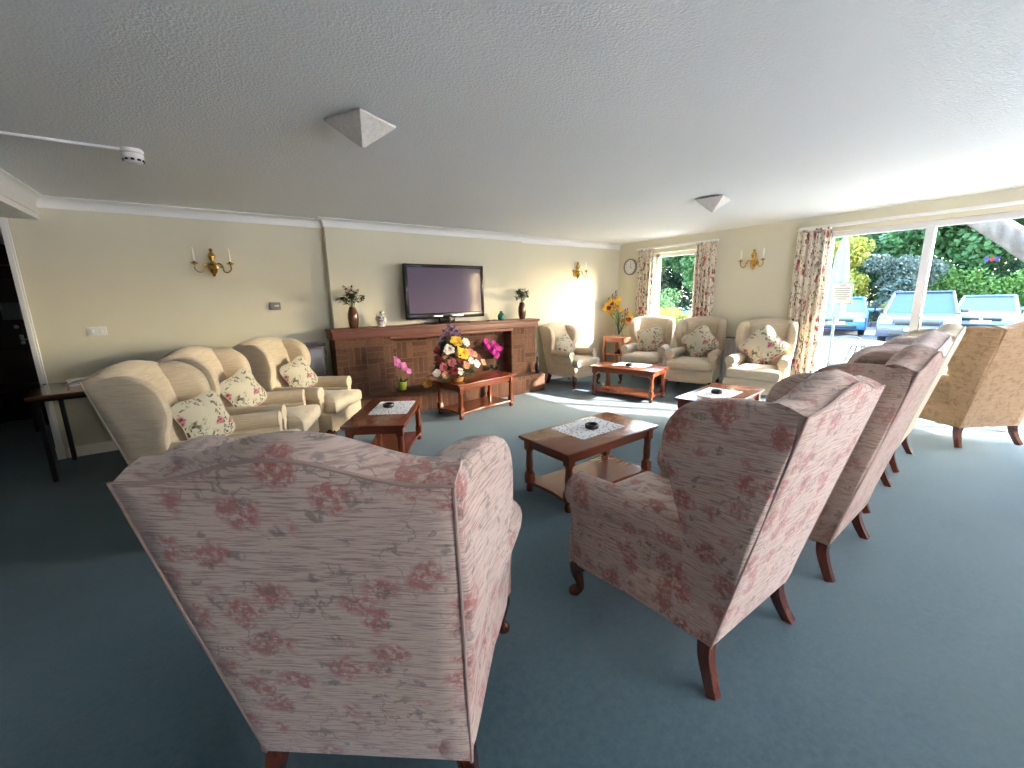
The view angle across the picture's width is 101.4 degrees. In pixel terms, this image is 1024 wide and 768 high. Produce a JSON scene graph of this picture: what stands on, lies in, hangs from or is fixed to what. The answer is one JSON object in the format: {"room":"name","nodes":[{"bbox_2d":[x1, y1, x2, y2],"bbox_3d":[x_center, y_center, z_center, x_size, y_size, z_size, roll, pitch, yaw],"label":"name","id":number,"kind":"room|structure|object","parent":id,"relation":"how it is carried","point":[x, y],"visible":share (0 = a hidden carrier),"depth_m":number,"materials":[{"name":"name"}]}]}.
{"room":"care facility","nodes":[
{"label":"care facility","id":0,"kind":"room"},
{"bbox_2d":[0,244,25,419],"bbox_3d":[-5.822,-0.734,5.800,4.020,2.200,0.250,-9,14,-34],"label":"wall","id":1,"kind":"structure","parent":0,"point":[2,246],"depth_m":5.16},
{"bbox_2d":[0,258,38,423],"bbox_3d":[-6.127,-0.555,5.378,1.020,2.030,0.109,-9,14,-34],"label":"door","id":2,"kind":"structure","parent":1,"relation":"in","point":[17,365],"depth_m":5.30,"materials":[{"name":"black wood"}]},
{"bbox_2d":[0,302,22,319],"bbox_3d":[-6.235,-0.910,5.230,0.190,0.210,0.008,-9,14,-34],"label":"notice","id":3,"kind":"object","parent":2,"relation":"attached to","point":[12,310],"visible":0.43,"depth_m":5.22,"materials":[{"name":"grey paper"}]},
{"bbox_2d":[0,202,36,243],"bbox_3d":[-3.041,-1.080,0.782,3.400,0.400,11.500,-9,14,-34],"label":"ceiling","id":4,"kind":"structure","parent":0,"point":[6,211],"depth_m":3.49,"materials":[{"name":"white"}]},
{"bbox_2d":[7,208,618,457],"bbox_3d":[-1.118,-1.007,6.205,8.186,2.400,0.250,-9,14,-34],"label":"wall","id":5,"kind":"structure","parent":0,"point":[133,276],"depth_m":4.36,"materials":[{"name":"paint"}]},
{"bbox_2d":[0,168,41,219],"bbox_3d":[-1.688,-0.896,0.264,0.076,0.200,8.650,-9,14,-34],"label":"trim","id":6,"kind":"structure","parent":5,"relation":"attached to","point":[14,193],"depth_m":3.31,"materials":[{"name":"white"}]},
{"bbox_2d":[0,217,66,459],"bbox_3d":[-4.436,-0.375,3.932,0.056,2.200,0.296,-9,14,-34],"label":"trim","id":7,"kind":"structure","parent":5,"relation":"attached to","point":[60,450],"depth_m":3.79,"materials":[{"name":"white paint"}]},
{"bbox_2d":[67,441,118,457],"bbox_3d":[-3.313,0.508,4.748,2.425,0.100,0.018,-9,14,-34],"label":"baseboard","id":8,"kind":"structure","parent":5,"relation":"attached to","point":[82,450],"depth_m":4.16,"materials":[{"name":"white paint"}]},
{"bbox_2d":[86,326,107,335],"bbox_3d":[-4.011,-0.509,4.050,0.144,0.086,0.016,-9,14,-34],"label":"light switch","id":9,"kind":"object","parent":5,"relation":"attached to","point":[91,331],"visible":1,"depth_m":4.05,"materials":[{"name":"white plastic"}]},
{"bbox_2d":[190,247,233,276],"bbox_3d":[-3.170,-1.286,4.435,0.382,0.295,0.130,-9,14,-34],"label":"wall light","id":10,"kind":"object","parent":5,"relation":"attached to","point":[213,267],"visible":1,"depth_m":4.43,"materials":[{"name":"gold metal"}]},
{"bbox_2d":[36,195,622,249],"bbox_3d":[-1.020,-2.098,5.783,7.696,0.095,0.204,-9,14,-34],"label":"trim","id":11,"kind":"structure","parent":5,"relation":"attached to","point":[54,202],"depth_m":4.76,"materials":[{"name":"white"}]},
{"bbox_2d":[322,227,522,327],"bbox_3d":[-1.046,-0.971,6.028,2.905,2.400,0.128,-9,14,-34],"label":"wall","id":12,"kind":"structure","parent":0,"point":[370,261],"depth_m":5.52,"materials":[{"name":"paint"}]},
{"bbox_2d":[0,0,1023,243],"bbox_3d":[1.494,-1.616,2.481,7.956,0.200,9.150,-9,14,-34],"label":"ceiling","id":13,"kind":"structure","parent":0,"point":[603,121],"depth_m":2.12,"materials":[{"name":"white"}]},
{"bbox_2d":[0,131,145,164],"bbox_3d":[-2.689,-1.385,2.437,0.848,0.083,0.115,-9,14,-34],"label":"smoke detector","id":14,"kind":"object","parent":13,"relation":"attached to","point":[134,156],"visible":1,"depth_m":2.57,"materials":[{"name":"white plastic"}]},
{"bbox_2d":[122,157,145,163],"bbox_3d":[-2.389,-1.410,2.647,0.111,0.012,0.111,-9,14,-34],"label":"vent","id":15,"kind":"object","parent":14,"relation":"attached to","point":[131,160],"depth_m":2.62,"materials":[{"name":"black plastic"}]},
{"bbox_2d":[324,108,395,147],"bbox_3d":[-0.816,-1.357,2.270,0.260,0.138,0.260,5,13,26],"label":"ceiling light","id":16,"kind":"object","parent":13,"relation":"attached to","point":[360,126],"visible":1,"depth_m":2.20,"materials":[{"name":"white"}]},
{"bbox_2d":[695,195,729,211],"bbox_3d":[2.037,-1.820,4.262,0.260,0.138,0.260,9,15,40],"label":"ceiling light","id":17,"kind":"object","parent":13,"relation":"attached to","point":[712,203],"visible":1,"depth_m":4.20,"materials":[{"name":"white"}]},
{"bbox_2d":[0,372,1023,767],"bbox_3d":[-0.182,0.904,3.287,9.966,0.200,11.200,-9,14,-34],"label":"floor","id":18,"kind":"structure","parent":0,"point":[913,657],"depth_m":1.78,"materials":[{"name":"carpet"}]},
{"bbox_2d":[0,382,49,431],"bbox_3d":[-6.032,0.324,4.823,0.900,0.530,0.440,-9,14,-34],"label":"table","id":19,"kind":"object","parent":18,"relation":"on","point":[27,387],"visible":0.59,"depth_m":4.91,"materials":[{"name":"black wood"}]},
{"bbox_2d":[23,381,86,481],"bbox_3d":[-3.709,0.359,3.909,0.969,0.744,0.821,-9,14,-34],"label":"console table","id":20,"kind":"object","parent":18,"relation":"on","point":[60,392],"visible":0.39,"depth_m":3.49,"materials":[{"name":"brown wood"}]},
{"bbox_2d":[79,360,299,464],"bbox_3d":[-1.992,0.378,2.811,0.971,1.123,0.742,-5,12,-18],"label":"armchair","id":21,"kind":"object","parent":18,"relation":"on","point":[134,400],"visible":0.41,"depth_m":2.41,"materials":[{"name":"beige"}]},
{"bbox_2d":[171,390,235,439],"bbox_3d":[-2.073,0.236,2.833,0.136,0.356,0.366,2,12,14],"label":"cushion","id":22,"kind":"object","parent":21,"relation":"on","point":[205,413],"visible":0.83,"depth_m":2.79,"materials":[{"name":"fabric"}]},
{"bbox_2d":[157,346,320,431],"bbox_3d":[-2.231,0.220,3.602,0.971,1.123,0.742,-4,12,-12],"label":"armchair","id":23,"kind":"object","parent":18,"relation":"on","point":[217,365],"visible":0.38,"depth_m":3.56,"materials":[{"name":"beige"}]},
{"bbox_2d":[220,368,267,406],"bbox_3d":[-2.316,0.067,3.627,0.140,0.394,0.404,1,12,11],"label":"cushion","id":24,"kind":"object","parent":23,"relation":"on","point":[241,389],"visible":0.88,"depth_m":3.58,"materials":[{"name":"fabric"}]},
{"bbox_2d":[286,404,320,430],"bbox_3d":[-2.054,0.308,3.660,0.608,0.150,0.610,-4,12,-12],"label":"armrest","id":25,"kind":"object","parent":23,"relation":"on","point":[301,417],"depth_m":3.60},
{"bbox_2d":[232,336,361,434],"bbox_3d":[-2.155,0.063,4.354,0.971,1.123,0.742,0,12,4],"label":"armchair","id":26,"kind":"object","parent":18,"relation":"on","point":[265,355],"visible":0.52,"depth_m":4.19,"materials":[{"name":"beige"}]},
{"bbox_2d":[280,356,317,386],"bbox_3d":[-2.222,-0.091,4.386,0.140,0.390,0.400,3,12,20],"label":"cushion","id":27,"kind":"object","parent":26,"relation":"on","point":[298,373],"visible":0.87,"depth_m":4.34,"materials":[{"name":"fabric"}]},
{"bbox_2d":[324,389,361,413],"bbox_3d":[-1.974,0.162,4.361,0.608,0.150,0.610,0,12,4],"label":"seat cushion","id":28,"kind":"object","parent":26,"relation":"on","point":[336,401],"depth_m":4.25,"materials":[{"name":"fabric"}]},
{"bbox_2d":[107,431,521,767],"bbox_3d":[-0.400,0.605,1.343,0.847,1.213,0.972,0,12,4],"label":"armchair","id":29,"kind":"object","parent":18,"relation":"on","point":[349,596],"visible":1,"depth_m":0.90,"materials":[{"name":"pink"}]},
{"bbox_2d":[303,342,326,375],"bbox_3d":[-2.844,0.053,4.798,1.426,0.955,0.310,-9,14,-34],"label":"radiator","id":30,"kind":"object","parent":18,"relation":"on","point":[316,349],"visible":0.18,"depth_m":4.97,"materials":[{"name":"grey metal"}]},
{"bbox_2d":[340,397,422,453],"bbox_3d":[-1.163,0.459,3.941,0.520,0.445,1.000,-2,12,-3],"label":"coffee table","id":31,"kind":"object","parent":18,"relation":"on","point":[388,429],"visible":0.68,"depth_m":3.69,"materials":[{"name":"red wood"}]},
{"bbox_2d":[368,401,414,414],"bbox_3d":[-1.130,0.221,3.981,0.352,0.002,0.492,-2,12,-3],"label":"doily","id":32,"kind":"object","parent":31,"relation":"on","point":[400,407],"visible":0.98,"depth_m":3.93,"materials":[{"name":"white fabric"}]},
{"bbox_2d":[371,431,421,453],"bbox_3d":[-1.160,0.604,3.971,0.470,0.024,0.920,-2,12,-3],"label":"shelf","id":33,"kind":"object","parent":31,"relation":"attached to","point":[388,441],"depth_m":4.14,"materials":[{"name":"red wood"}]},
{"bbox_2d":[325,318,544,411],"bbox_3d":[-0.861,-0.294,5.905,3.120,1.116,0.492,-9,14,-34],"label":"fireplace","id":34,"kind":"object","parent":18,"relation":"on","point":[366,355],"visible":0.74,"depth_m":5.71,"materials":[{"name":"wood"}]},
{"bbox_2d":[336,285,364,327],"bbox_3d":[-1.952,-0.936,5.078,0.340,0.515,0.228,4,12,21],"label":"flower vase","id":35,"kind":"object","parent":34,"relation":"on","point":[353,318],"visible":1,"depth_m":5.05,"materials":[{"name":"ceramic"}]},
{"bbox_2d":[394,356,410,390],"bbox_3d":[-1.461,-0.145,5.531,0.251,0.457,0.216,0,12,7],"label":"orchid","id":36,"kind":"object","parent":34,"relation":"on","point":[402,384],"visible":0.96,"depth_m":5.52,"materials":[{"name":"pink plant"}]},
{"bbox_2d":[325,318,539,340],"bbox_3d":[-0.920,-0.773,5.880,3.120,0.166,0.317,-9,14,-34],"label":"mantel shelf","id":37,"kind":"object","parent":34,"relation":"attached to","point":[407,331],"depth_m":5.59,"materials":[{"name":"brown wood"}]},
{"bbox_2d":[402,263,483,323],"bbox_3d":[-0.910,-1.240,5.792,1.210,0.785,0.260,-10,14,-36],"label":"television","id":38,"kind":"object","parent":34,"relation":"on","point":[446,293],"visible":1,"depth_m":5.73,"materials":[{"name":"black"}]},
{"bbox_2d":[483,338,502,370],"bbox_3d":[-0.300,-0.406,6.367,0.296,0.590,0.248,-9,14,-34],"label":"orchid","id":39,"kind":"object","parent":34,"relation":"on","point":[494,344],"visible":0.98,"depth_m":6.31,"materials":[{"name":"pink"}]},
{"bbox_2d":[513,288,529,318],"bbox_3d":[0.156,-1.249,6.501,0.260,0.477,0.226,0,12,6],"label":"flower vase","id":40,"kind":"object","parent":34,"relation":"on","point":[521,308],"visible":1,"depth_m":6.48,"materials":[{"name":"ceramic"}]},
{"bbox_2d":[433,370,515,419],"bbox_3d":[-0.466,0.124,5.502,0.520,0.445,1.000,10,16,43],"label":"coffee table","id":41,"kind":"object","parent":18,"relation":"on","point":[488,378],"visible":1,"depth_m":5.36,"materials":[{"name":"red wood"}]},
{"bbox_2d":[422,323,485,387],"bbox_3d":[-0.722,-0.372,5.098,0.478,0.749,0.741,7,14,33],"label":"flower arrangement","id":42,"kind":"object","parent":41,"relation":"on","point":[457,369],"visible":1,"depth_m":5.01,"materials":[{"name":"plant"}]},
{"bbox_2d":[449,371,464,381],"bbox_3d":[-0.683,-0.091,5.179,0.200,0.115,0.198,-7,13,-26],"label":"basket","id":43,"kind":"object","parent":41,"relation":"on","point":[453,379],"depth_m":5.11,"materials":[{"name":"wicker"}]},
{"bbox_2d":[438,396,513,415],"bbox_3d":[-0.464,0.270,5.532,0.470,0.024,0.920,10,16,43],"label":"shelf","id":44,"kind":"object","parent":41,"relation":"attached to","point":[470,406],"depth_m":5.47,"materials":[{"name":"red wood"}]},
{"bbox_2d":[539,322,599,388],"bbox_3d":[0.966,-0.508,7.064,0.683,1.034,0.893,-11,15,-39],"label":"armchair","id":45,"kind":"object","parent":18,"relation":"on","point":[574,365],"visible":0.9,"depth_m":6.95,"materials":[{"name":"beige"}]},
{"bbox_2d":[556,332,575,351],"bbox_3d":[0.912,-0.645,7.096,0.154,0.461,0.466,9,15,40],"label":"cushion","id":46,"kind":"object","parent":45,"relation":"on","point":[564,343],"visible":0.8,"depth_m":7.04,"materials":[{"name":"fabric"}]},
{"bbox_2d":[573,355,599,367],"bbox_3d":[1.073,-0.393,6.958,0.561,0.138,0.559,-11,15,-39],"label":"seat cushion","id":47,"kind":"object","parent":45,"relation":"on","point":[579,361],"depth_m":6.75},
{"bbox_2d":[518,412,658,512],"bbox_3d":[0.604,0.569,3.246,1.000,0.445,0.520,-10,14,-36],"label":"coffee table","id":48,"kind":"object","parent":18,"relation":"on","point":[568,449],"visible":0.82,"depth_m":3.13,"materials":[{"name":"red wood"}]},
{"bbox_2d":[525,454,650,505],"bbox_3d":[0.606,0.715,3.276,0.920,0.024,0.470,-10,14,-36],"label":"shelf","id":49,"kind":"object","parent":48,"relation":"attached to","point":[607,467],"depth_m":3.29,"materials":[{"name":"red wood"}]},
{"bbox_2d":[552,417,624,438],"bbox_3d":[0.596,0.337,3.264,0.492,0.002,0.352,-10,14,-36],"label":"doily","id":50,"kind":"object","parent":48,"relation":"on","point":[577,429],"visible":0.99,"depth_m":3.24,"materials":[{"name":"white fabric"}]},
{"bbox_2d":[603,335,630,372],"bbox_3d":[2.029,-0.552,7.944,0.400,0.695,0.480,-9,14,-34],"label":"side table","id":51,"kind":"object","parent":18,"relation":"on","point":[624,339],"visible":0.47,"depth_m":7.87,"materials":[{"name":"brown wood"}]},
{"bbox_2d":[602,290,633,336],"bbox_3d":[2.000,-1.316,7.817,0.560,0.853,0.350,-3,12,-8],"label":"flower vase","id":52,"kind":"object","parent":51,"relation":"on","point":[613,299],"visible":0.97,"depth_m":7.80,"materials":[{"name":"clear glass"}]},
{"bbox_2d":[589,361,669,402],"bbox_3d":[1.694,-0.042,6.115,1.000,0.445,0.520,9,15,40],"label":"coffee table","id":53,"kind":"object","parent":18,"relation":"on","point":[651,371],"visible":1,"depth_m":5.98,"materials":[{"name":"red wood"}]},
{"bbox_2d":[592,385,664,398],"bbox_3d":[1.696,0.104,6.145,0.920,0.024,0.470,9,15,40],"label":"shelf","id":54,"kind":"object","parent":53,"relation":"attached to","point":[643,393],"depth_m":6.09,"materials":[{"name":"red wood"}]},
{"bbox_2d":[618,315,674,386],"bbox_3d":[2.306,-0.589,7.123,0.742,1.123,0.971,6,14,32],"label":"armchair","id":55,"kind":"object","parent":18,"relation":"on","point":[630,353],"visible":0.71,"depth_m":7.03,"materials":[{"name":"beige"}]},
{"bbox_2d":[621,351,659,363],"bbox_3d":[2.212,-0.458,6.995,0.610,0.150,0.608,6,14,32],"label":"seat cushion","id":56,"kind":"object","parent":55,"relation":"on","point":[642,357],"depth_m":6.79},
{"bbox_2d":[637,326,663,351],"bbox_3d":[2.348,-0.748,7.120,0.482,0.468,0.172,6,14,32],"label":"cushion","id":57,"kind":"object","parent":55,"relation":"on","point":[650,339],"visible":0.89,"depth_m":7.07,"materials":[{"name":"fabric"}]},
{"bbox_2d":[665,316,727,390],"bbox_3d":[2.814,-0.452,6.410,0.742,1.123,0.971,8,14,36],"label":"armchair","id":58,"kind":"object","parent":18,"relation":"on","point":[705,369],"visible":0.85,"depth_m":6.25,"materials":[{"name":"beige"}]},
{"bbox_2d":[666,356,710,371],"bbox_3d":[2.708,-0.322,6.291,0.610,0.150,0.608,8,14,36],"label":"seat cushion","id":59,"kind":"object","parent":58,"relation":"on","point":[676,363],"depth_m":6.11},
{"bbox_2d":[681,324,718,356],"bbox_3d":[2.863,-0.639,6.394,0.542,0.538,0.180,5,13,26],"label":"cushion","id":60,"kind":"object","parent":58,"relation":"on","point":[700,341],"visible":0.95,"depth_m":6.34,"materials":[{"name":"fabric"}]},
{"bbox_2d":[674,383,764,408],"bbox_3d":[2.154,0.311,4.357,1.000,0.445,0.520,-12,16,-42],"label":"coffee table","id":61,"kind":"object","parent":18,"relation":"on","point":[747,392],"visible":0.22,"depth_m":4.33,"materials":[{"name":"red wood"}]},
{"bbox_2d":[691,387,741,397],"bbox_3d":[2.106,0.095,4.306,0.492,0.002,0.352,-12,16,-42],"label":"doily","id":62,"kind":"object","parent":61,"relation":"on","point":[706,392],"visible":0.86,"depth_m":4.28,"materials":[{"name":"white fabric"}]},
{"bbox_2d":[564,369,885,700],"bbox_3d":[0.822,0.485,1.813,0.847,1.213,0.972,-9,14,-34],"label":"armchair","id":63,"kind":"object","parent":18,"relation":"on","point":[741,487],"visible":1,"depth_m":1.45,"materials":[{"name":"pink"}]},
{"bbox_2d":[615,471,674,503],"bbox_3d":[0.719,0.601,1.985,0.567,0.150,0.608,-9,14,-34],"label":"seat cushion","id":64,"kind":"object","parent":63,"relation":"on","point":[647,482],"depth_m":2.10,"materials":[{"name":"fabric"}]},
{"bbox_2d":[723,318,797,394],"bbox_3d":[3.353,-0.306,5.653,0.742,1.123,0.971,9,15,40],"label":"armchair","id":65,"kind":"object","parent":18,"relation":"on","point":[740,370],"visible":0.74,"depth_m":5.50,"materials":[{"name":"beige"}]},
{"bbox_2d":[726,363,780,381],"bbox_3d":[3.239,-0.177,5.540,0.610,0.150,0.608,9,15,40],"label":"seat cushion","id":66,"kind":"object","parent":65,"relation":"on","point":[750,372],"depth_m":5.37,"materials":[{"name":"fabric"}]},
{"bbox_2d":[739,324,788,364],"bbox_3d":[3.382,-0.515,5.646,0.592,0.574,0.195,9,15,40],"label":"cushion","id":67,"kind":"object","parent":65,"relation":"on","point":[762,346],"visible":0.94,"depth_m":5.59,"materials":[{"name":"fabric"}]},
{"bbox_2d":[762,330,953,513],"bbox_3d":[2.416,0.198,3.068,0.847,1.213,0.972,-10,15,-38],"label":"armchair","id":68,"kind":"object","parent":18,"relation":"on","point":[937,340],"visible":0.11,"depth_m":2.60,"materials":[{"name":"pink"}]},
{"bbox_2d":[808,344,946,582],"bbox_3d":[1.686,0.345,2.417,0.847,1.213,0.972,-10,15,-37],"label":"armchair","id":69,"kind":"object","parent":18,"relation":"on","point":[908,373],"visible":0.3,"depth_m":1.97,"materials":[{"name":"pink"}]},
{"bbox_2d":[889,322,965,472],"bbox_3d":[3.166,0.058,3.681,0.847,1.213,0.972,-11,15,-39],"label":"armchair","id":70,"kind":"object","parent":18,"relation":"on","point":[957,331],"visible":0.23,"depth_m":3.37,"materials":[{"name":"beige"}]},
{"bbox_2d":[918,320,1023,447],"bbox_3d":[4.435,-0.047,4.075,0.847,1.213,0.972,-2,12,-4],"label":"armchair","id":71,"kind":"object","parent":18,"relation":"on","point":[982,385],"visible":0.79,"depth_m":3.78,"materials":[{"name":"beige"}]},
{"bbox_2d":[617,187,1023,361],"bbox_3d":[4.687,-0.839,4.870,0.260,2.400,8.650,-9,14,-34],"label":"wall","id":72,"kind":"structure","parent":0,"point":[740,294],"depth_m":6.03,"materials":[{"name":"paint"}]},
{"bbox_2d":[624,259,636,274],"bbox_3d":[2.219,-2.196,7.864,0.042,0.300,0.300,-9,14,-34],"label":"wall clock","id":73,"kind":"object","parent":72,"relation":"attached to","point":[630,266],"visible":1,"depth_m":7.86,"materials":[{"name":"grey"}]},
{"bbox_2d":[654,250,695,331],"bbox_3d":[2.886,-1.589,7.213,0.275,1.350,1.220,-9,14,-34],"label":"window","id":74,"kind":"structure","parent":72,"relation":"in","point":[690,252],"depth_m":7.59,"materials":[{"name":"white"}]},
{"bbox_2d":[637,239,718,250],"bbox_3d":[2.741,-2.329,7.042,0.080,0.040,1.520,-9,14,-34],"label":"rail","id":75,"kind":"object","parent":72,"relation":"attached to","point":[688,243],"visible":0.98,"depth_m":6.96,"materials":[{"name":"white paint"}]},
{"bbox_2d":[635,249,653,317],"bbox_3d":[2.401,-1.656,7.641,0.095,1.525,0.337,-9,14,-34],"label":"curtain","id":76,"kind":"object","parent":75,"relation":"hanging from","point":[645,259],"visible":0.82,"depth_m":7.59,"materials":[{"name":"fabric"}]},
{"bbox_2d":[691,241,716,316],"bbox_3d":[3.059,-1.480,6.728,0.095,1.525,0.337,-9,14,-34],"label":"curtain","id":77,"kind":"object","parent":75,"relation":"hanging from","point":[706,252],"visible":0.71,"depth_m":6.67,"materials":[{"name":"fabric"}]},
{"bbox_2d":[719,336,737,379],"bbox_3d":[3.389,-0.337,6.527,0.120,0.795,0.948,-9,14,-34],"label":"radiator","id":78,"kind":"object","parent":72,"relation":"attached to","point":[730,347],"visible":0.13,"depth_m":6.48,"materials":[{"name":"metal"}]},
{"bbox_2d":[738,248,765,269],"bbox_3d":[3.478,-1.798,6.053,0.130,0.295,0.382,-9,14,-34],"label":"wall light","id":79,"kind":"object","parent":72,"relation":"attached to","point":[753,262],"visible":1,"depth_m":6.04,"materials":[{"name":"gold metal"}]},
{"bbox_2d":[799,200,1023,229],"bbox_3d":[4.780,-1.785,4.212,0.080,0.040,3.340,-9,14,-34],"label":"rail","id":80,"kind":"object","parent":72,"relation":"attached to","point":[1018,202],"visible":0.89,"depth_m":4.55,"materials":[{"name":"white paint"}]},
{"bbox_2d":[788,227,831,375],"bbox_3d":[3.915,-0.915,5.619,0.102,2.215,0.376,-9,14,-34],"label":"curtain","id":81,"kind":"object","parent":80,"relation":"hanging from","point":[813,245],"visible":0.71,"depth_m":5.55,"materials":[{"name":"fabric"}]},
{"bbox_2d":[814,210,1023,432],"bbox_3d":[4.866,-0.662,4.515,0.123,2.190,2.720,-9,14,-34],"label":"window","id":82,"kind":"structure","parent":72,"relation":"in","point":[931,226],"depth_m":4.73,"materials":[{"name":"white"}]},
{"bbox_2d":[830,282,853,303],"bbox_3d":[4.219,-1.161,5.362,0.010,0.270,0.230,-9,14,-34],"label":"notice","id":83,"kind":"object","parent":82,"relation":"attached to","point":[841,292],"visible":1,"depth_m":5.36,"materials":[{"name":"white paper"}]},
{"label":"outside","id":84,"kind":"structure","parent":0,"visible":0},
{"bbox_2d":[672,306,946,367],"bbox_3d":[21.508,-4.110,27.185,53.214,0.300,100.000,-9,14,-34],"label":"ground","id":85,"kind":"structure","parent":84,"point":[869,334],"depth_m":15.32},
{"bbox_2d":[659,287,683,323],"bbox_3d":[8.130,-4.291,23.655,2.191,2.258,3.521,-5,12,-18],"label":"bush","id":86,"kind":"object","parent":85,"relation":"on","point":[667,302],"visible":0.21,"depth_m":22.70,"materials":[{"name":"green plant"}]},
{"bbox_2d":[659,259,691,307],"bbox_3d":[13.331,-9.010,33.479,4.991,7.081,5.085,3,12,18],"label":"tree","id":87,"kind":"object","parent":85,"relation":"on","point":[669,275],"visible":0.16,"depth_m":32.81,"materials":[{"name":"green plant"}]},
{"bbox_2d":[659,305,691,324],"bbox_3d":[5.495,-2.036,14.732,2.590,1.484,1.433,2,12,14],"label":"bush","id":88,"kind":"object","parent":85,"relation":"on","point":[671,313],"visible":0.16,"depth_m":14.55,"materials":[{"name":"yellow plant"}]},
{"bbox_2d":[663,254,694,291],"bbox_3d":[11.742,-7.202,26.720,4.731,6.319,4.305,-10,14,-36],"label":"tree","id":89,"kind":"object","parent":85,"relation":"on","point":[686,264],"visible":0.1,"depth_m":25.79,"materials":[{"name":"green plant"}]},
{"bbox_2d":[663,258,1023,321],"bbox_3d":[19.803,-5.388,25.099,1.785,3.491,31.293,-9,14,-34],"label":"hedge","id":90,"kind":"object","parent":85,"relation":"on","point":[1012,267],"visible":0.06,"depth_m":23.48,"materials":[{"name":"green plant"}]},
{"bbox_2d":[823,297,873,334],"bbox_3d":[14.020,-2.951,17.855,2.100,1.457,4.355,9,15,40],"label":"car","id":91,"kind":"object","parent":85,"relation":"on","point":[857,312],"visible":0.59,"depth_m":16.40,"materials":[{"name":"blue paint"}]},
{"bbox_2d":[823,319,855,328],"bbox_3d":[12.637,-2.355,16.331,1.240,0.360,0.090,9,15,40],"label":"grille","id":92,"kind":"object","parent":91,"relation":"attached to","point":[839,323],"depth_m":16.20,"materials":[{"name":"black plastic"}]},
{"bbox_2d":[829,236,876,296],"bbox_3d":[16.952,-5.398,22.038,3.026,4.478,3.196,-11,15,-40],"label":"tree","id":93,"kind":"object","parent":85,"relation":"on","point":[858,249],"visible":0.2,"depth_m":20.82,"materials":[{"name":"yellow plant"}]},
{"bbox_2d":[834,234,872,271],"bbox_3d":[19.084,-7.495,25.748,4.783,7.021,5.257,10,16,44],"label":"tree","id":94,"kind":"object","parent":85,"relation":"on","point":[868,236],"visible":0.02,"depth_m":23.67,"materials":[{"name":"green plant"}]},
{"bbox_2d":[867,298,887,326],"bbox_3d":[17.435,-3.469,20.244,2.479,1.409,1.256,0,12,3],"label":"bush","id":95,"kind":"object","parent":85,"relation":"on","point":[875,315],"visible":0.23,"depth_m":20.14,"materials":[{"name":"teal plant"}]},
{"bbox_2d":[818,357,947,373],"bbox_3d":[6.175,-0.776,11.474,2.000,0.060,9.500,-9,14,-34],"label":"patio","id":96,"kind":"structure","parent":85,"relation":"on","point":[822,360],"depth_m":10.06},
{"bbox_2d":[862,232,918,287],"bbox_3d":[25.049,-8.955,27.967,6.571,8.776,5.979,-6,13,-21],"label":"tree","id":97,"kind":"object","parent":85,"relation":"on","point":[875,236],"visible":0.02,"depth_m":26.60,"materials":[{"name":"green plant"}]},
{"bbox_2d":[862,253,949,301],"bbox_3d":[18.699,-4.555,20.158,2.453,3.519,2.815,-5,12,-20],"label":"tree","id":98,"kind":"object","parent":85,"relation":"on","point":[900,273],"visible":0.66,"depth_m":19.71,"materials":[{"name":"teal plant"}]},
{"bbox_2d":[875,289,968,341],"bbox_3d":[13.909,-2.344,14.304,2.200,1.702,4.355,10,16,44],"label":"car","id":99,"kind":"object","parent":85,"relation":"on","point":[940,308],"visible":0.67,"depth_m":13.38,"materials":[{"name":"blue paint"}]},
{"bbox_2d":[888,321,939,335],"bbox_3d":[12.419,-1.694,12.894,1.240,0.460,0.090,10,16,44],"label":"grille","id":100,"kind":"object","parent":99,"relation":"attached to","point":[895,328],"depth_m":13.07,"materials":[{"name":"black plastic"}]},
{"bbox_2d":[874,218,1018,291],"bbox_3d":[22.204,-6.701,21.610,4.783,7.021,5.257,-10,15,-37],"label":"tree","id":101,"kind":"object","parent":85,"relation":"on","point":[958,244],"visible":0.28,"depth_m":20.52,"materials":[{"name":"green plant"}]},
{"bbox_2d":[926,267,1023,314],"bbox_3d":[21.985,-4.138,19.203,2.752,2.994,5.373,-11,15,-41],"label":"bush","id":102,"kind":"object","parent":85,"relation":"on","point":[961,288],"visible":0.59,"depth_m":19.16,"materials":[{"name":"green plant"}]},
{"bbox_2d":[958,294,1023,326],"bbox_3d":[18.856,-2.796,16.669,4.355,1.457,2.100,-10,15,-38],"label":"car","id":103,"kind":"object","parent":85,"relation":"on","point":[984,310],"visible":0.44,"depth_m":15.78,"materials":[{"name":"silver metal"}]},
{"bbox_2d":[960,318,1004,326],"bbox_3d":[17.215,-2.249,15.406,0.090,0.360,1.240,-10,15,-38],"label":"grille","id":104,"kind":"object","parent":103,"relation":"attached to","point":[968,322],"depth_m":15.32,"materials":[{"name":"black plastic"}]},
{"bbox_2d":[966,219,1023,261],"bbox_3d":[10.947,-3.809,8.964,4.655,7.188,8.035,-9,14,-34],"label":"parasol","id":105,"kind":"object","parent":85,"relation":"on","point":[1008,234],"visible":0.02,"depth_m":8.79,"materials":[{"name":"white fabric"}]},
{"bbox_3d":[6.497,0.301,6.112,3.794,0.100,10.200,-9,14,-34],"label":"terrace","id":106,"kind":"object","parent":85,"relation":"on","visible":0},
{"bbox_2d":[825,236,849,365],"bbox_3d":[5.838,-1.373,7.561,0.520,2.620,0.520,-9,14,-34],"label":"parasol","id":107,"kind":"object","parent":106,"relation":"on","point":[840,272],"visible":0.48,"depth_m":7.41,"materials":[{"name":"grey"}]},
{"bbox_2d":[829,335,866,365],"bbox_3d":[5.415,-0.338,6.763,0.524,0.934,0.564,10,16,44],"label":"garden chair","id":108,"kind":"object","parent":106,"relation":"on","point":[863,342],"visible":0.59,"depth_m":6.62,"materials":[{"name":"grey"}]},
{"bbox_2d":[832,340,883,361],"bbox_3d":[6.033,-0.368,7.334,0.760,0.744,0.760,-9,14,-34],"label":"garden table","id":109,"kind":"object","parent":106,"relation":"on","point":[867,342],"visible":0.5,"depth_m":7.19,"materials":[{"name":"white plastic"}]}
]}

